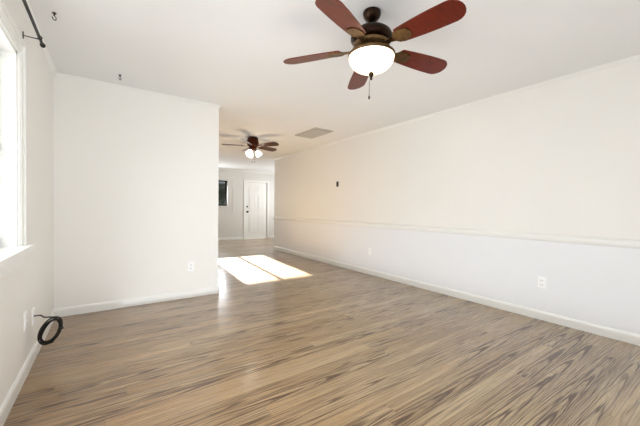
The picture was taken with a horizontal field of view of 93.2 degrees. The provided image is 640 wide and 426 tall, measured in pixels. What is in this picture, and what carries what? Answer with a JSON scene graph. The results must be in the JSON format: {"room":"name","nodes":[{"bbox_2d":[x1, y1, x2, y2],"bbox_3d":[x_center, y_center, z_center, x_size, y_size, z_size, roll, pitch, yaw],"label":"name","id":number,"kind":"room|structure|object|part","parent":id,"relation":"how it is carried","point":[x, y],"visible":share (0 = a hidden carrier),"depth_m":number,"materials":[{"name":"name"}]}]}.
{"room":"empty living room","nodes":[
{"label":"empty living room","id":0,"kind":"room"},
{"bbox_2d":[0,0,53,406],"bbox_3d":[-2.887,-0.177,3.227,0.140,2.440,12.280,0,1,-35],"label":"wall","id":1,"kind":"structure","parent":0,"point":[28,285],"depth_m":2.22,"materials":[{"name":"white paint"}]},
{"bbox_2d":[0,0,34,278],"bbox_3d":[-1.382,-0.354,1.114,0.202,1.377,1.920,0,1,-35],"label":"window","id":2,"kind":"structure","parent":1,"relation":"in","point":[15,248],"depth_m":1.81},
{"bbox_2d":[0,50,1,247],"bbox_3d":[-1.404,-0.358,1.099,0.110,1.162,1.664,0,1,-35],"label":"window","id":3,"kind":"structure","parent":2,"relation":"in","point":[0,162],"depth_m":1.77,"materials":[{"name":"white"}]},
{"bbox_2d":[24,311,26,330],"bbox_3d":[-1.946,0.713,2.002,0.009,0.116,0.072,0,1,-35],"label":"electrical outlet","id":4,"kind":"object","parent":1,"relation":"attached to","point":[25,320],"visible":0.96,"depth_m":1.99,"materials":[{"name":"white plastic"}]},
{"bbox_2d":[0,308,59,425],"bbox_3d":[-1.124,1.055,0.825,0.014,0.090,5.396,0,1,-35],"label":"baseboard","id":5,"kind":"structure","parent":1,"relation":"attached to","point":[22,375],"depth_m":1.86,"materials":[{"name":"white wood"}]},
{"bbox_2d":[22,0,45,47],"bbox_3d":[-1.308,-1.131,1.159,0.096,0.046,2.259,0,1,-35],"label":"curtain rod","id":6,"kind":"object","parent":1,"relation":"attached to","point":[42,44],"visible":0.98,"depth_m":1.88,"materials":[{"name":"black metal"}]},
{"bbox_2d":[32,307,35,325],"bbox_3d":[-2.084,0.752,2.211,0.020,0.116,0.072,0,1,-35],"label":"cable jack","id":7,"kind":"object","parent":1,"relation":"attached to","point":[33,315],"visible":0.98,"depth_m":2.19,"materials":[{"name":"white plastic"}]},
{"bbox_2d":[36,315,63,344],"bbox_3d":[-1.958,0.835,2.194,0.173,0.191,0.182,0,1,-35],"label":"coil","id":8,"kind":"object","parent":7,"relation":"hanging from","point":[41,341],"visible":1,"depth_m":2.14,"materials":[{"name":"black plastic"}]},
{"bbox_2d":[20,0,57,76],"bbox_3d":[-1.007,-1.320,0.668,0.030,0.034,5.696,0,1,-35],"label":"crown molding","id":9,"kind":"structure","parent":1,"relation":"attached to","point":[45,51],"depth_m":2.49,"materials":[{"name":"white wood"}]},
{"bbox_2d":[53,76,218,308],"bbox_3d":[-2.024,-0.172,3.529,1.622,2.440,0.120,0,1,-35],"label":"wall","id":10,"kind":"structure","parent":0,"point":[136,177],"depth_m":3.39,"materials":[{"name":"white paint"}]},
{"bbox_2d":[55,73,220,107],"bbox_3d":[-1.944,-1.374,3.466,1.622,0.034,0.030,0,1,-35],"label":"crown molding","id":11,"kind":"structure","parent":10,"relation":"attached to","point":[61,75],"depth_m":3.37,"materials":[{"name":"white wood"}]},
{"bbox_2d":[60,286,218,316],"bbox_3d":[-1.981,1.004,3.505,1.606,0.090,0.014,0,1,-35],"label":"baseboard","id":12,"kind":"structure","parent":10,"relation":"attached to","point":[93,307],"depth_m":3.42,"materials":[{"name":"white wood"}]},
{"bbox_2d":[188,261,193,270],"bbox_3d":[-1.603,0.664,3.763,0.072,0.116,0.009,0,1,-35],"label":"outlet","id":13,"kind":"object","parent":10,"relation":"attached to","point":[190,266],"visible":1,"depth_m":3.76,"materials":[{"name":"white plastic"}]},
{"bbox_2d":[218,171,274,237],"bbox_3d":[-3.760,-0.293,10.009,6.161,2.440,0.140,0,1,-35],"label":"wall","id":14,"kind":"structure","parent":0,"point":[231,220],"depth_m":10.52,"materials":[{"name":"white paint"}]},
{"bbox_2d":[218,180,226,205],"bbox_3d":[-3.714,-0.673,10.041,1.250,0.860,0.055,0,1,-35],"label":"window","id":15,"kind":"structure","parent":14,"relation":"in","point":[225,192],"depth_m":10.37,"materials":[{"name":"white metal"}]},
{"bbox_2d":[218,237,242,240],"bbox_3d":[-4.476,0.883,9.446,4.281,0.090,0.014,0,1,-35],"label":"baseboard","id":16,"kind":"structure","parent":14,"relation":"attached to","point":[227,237],"depth_m":10.44,"materials":[{"name":"white wood"}]},
{"bbox_2d":[219,168,274,174],"bbox_3d":[-3.687,-1.468,9.905,6.161,0.085,0.070,0,1,-35],"label":"crown molding","id":17,"kind":"structure","parent":14,"relation":"attached to","point":[220,169],"depth_m":10.66,"materials":[{"name":"white wood"}]},
{"bbox_2d":[243,180,268,238],"bbox_3d":[-2.331,-0.122,10.994,0.966,2.098,0.158,0,1,-35],"label":"door frame","id":18,"kind":"structure","parent":14,"relation":"attached to","point":[267,214],"depth_m":10.97,"materials":[{"name":"white wood"}]},
{"bbox_2d":[246,182,266,238],"bbox_3d":[-2.323,-0.090,10.984,0.804,1.999,0.053,0,1,-35],"label":"door","id":19,"kind":"structure","parent":14,"relation":"attached to","point":[256,195],"depth_m":10.97,"materials":[{"name":"white wood"}]},
{"bbox_2d":[3,238,639,425],"bbox_3d":[-0.312,1.092,5.044,6.441,0.100,12.280,0,1,-35],"label":"floor","id":20,"kind":"structure","parent":0,"point":[267,335],"depth_m":2.22,"materials":[{"name":"brown wood"}]},
{"bbox_2d":[28,0,639,171],"bbox_3d":[-0.285,-1.457,5.004,6.441,0.120,12.280,0,1,-35],"label":"ceiling","id":21,"kind":"structure","parent":0,"point":[229,57],"depth_m":2.58,"materials":[{"name":"white paint"}]},
{"bbox_2d":[222,136,278,162],"bbox_3d":[-1.269,-1.180,5.708,1.068,0.477,1.047,0,1,-35],"label":"fan","id":22,"kind":"object","parent":21,"relation":"hanging from","point":[252,142],"visible":1,"depth_m":5.60,"materials":[{"name":"brown wood"}]},
{"bbox_3d":[-1.262,-1.279,5.686,0.427,0.280,0.420,0,1,-35],"label":"motor","id":23,"kind":"part","parent":22,"relation":"part of","materials":[{"name":"brown metal"}]},
{"bbox_3d":[-1.243,-1.059,5.657,0.064,0.236,0.024,0,1,-35],"label":"chain","id":24,"kind":"part","parent":22,"relation":"part of","materials":[{"name":"brown metal"}]},
{"bbox_3d":[-1.270,-1.110,5.696,0.329,0.132,0.311,0,1,-35],"label":"lamp shade","id":25,"kind":"part","parent":22,"relation":"part of","materials":[{"name":"white glass"}]},
{"bbox_2d":[295,127,332,138],"bbox_3d":[-0.112,-1.394,5.308,0.376,0.012,0.666,0,1,-35],"label":"ceiling vent","id":26,"kind":"object","parent":21,"relation":"in","point":[315,132],"visible":1,"depth_m":5.29,"materials":[{"name":"grey metal"}]},
{"bbox_2d":[283,0,466,98],"bbox_3d":[0.378,-1.052,2.005,1.191,0.582,1.167,0,1,-35],"label":"fan","id":27,"kind":"object","parent":21,"relation":"hanging from","point":[371,53],"visible":1,"depth_m":1.91,"materials":[{"name":"brown wood"}]},
{"bbox_3d":[0.330,-0.825,2.029,0.012,0.127,0.012,0,1,-35],"label":"chain","id":28,"kind":"part","parent":27,"relation":"part of","materials":[{"name":"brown metal"}]},
{"bbox_3d":[0.345,-1.117,2.028,0.278,0.454,0.278,0,1,-35],"label":"motor","id":29,"kind":"part","parent":27,"relation":"part of","materials":[{"name":"brown metal"}]},
{"bbox_3d":[0.344,-0.996,2.030,0.304,0.100,0.304,0,1,-35],"label":"globe","id":30,"kind":"part","parent":27,"relation":"part of","materials":[{"name":"white glass"}]},
{"bbox_2d":[274,59,639,334],"bbox_3d":[1.466,-0.149,4.429,0.140,2.440,9.288,0,1,-35],"label":"wall","id":31,"kind":"structure","parent":0,"point":[560,158],"depth_m":3.43,"materials":[{"name":"white paint"}]},
{"bbox_2d":[273,246,639,345],"bbox_3d":[1.346,1.024,4.466,0.014,0.090,9.162,0,1,-35],"label":"baseboard","id":32,"kind":"structure","parent":31,"relation":"attached to","point":[632,338],"depth_m":3.42,"materials":[{"name":"white wood"}]},
{"bbox_2d":[273,217,639,248],"bbox_3d":[1.351,0.218,4.442,0.034,0.072,9.148,0,1,-35],"label":"trim","id":33,"kind":"structure","parent":31,"relation":"attached to","point":[625,243],"depth_m":3.41,"materials":[{"name":"white wood"}]},
{"bbox_2d":[274,54,639,159],"bbox_3d":[1.369,-1.354,4.418,0.030,0.034,9.148,0,1,-35],"label":"crown molding","id":34,"kind":"structure","parent":31,"relation":"attached to","point":[512,92],"depth_m":3.42,"materials":[{"name":"white wood"}]},
{"bbox_2d":[538,276,545,288],"bbox_3d":[2.286,0.716,3.118,0.009,0.116,0.072,0,1,-35],"label":"electrical outlet","id":35,"kind":"object","parent":31,"relation":"attached to","point":[541,282],"visible":1,"depth_m":3.11,"materials":[{"name":"white plastic"}]},
{"label":"outside","id":36,"kind":"structure","parent":0,"visible":0},
{"bbox_2d":[218,182,224,204],"bbox_3d":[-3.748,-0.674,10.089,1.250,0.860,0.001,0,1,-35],"label":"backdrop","id":37,"kind":"structure","parent":36,"point":[221,193],"depth_m":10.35,"materials":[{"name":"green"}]}
]}

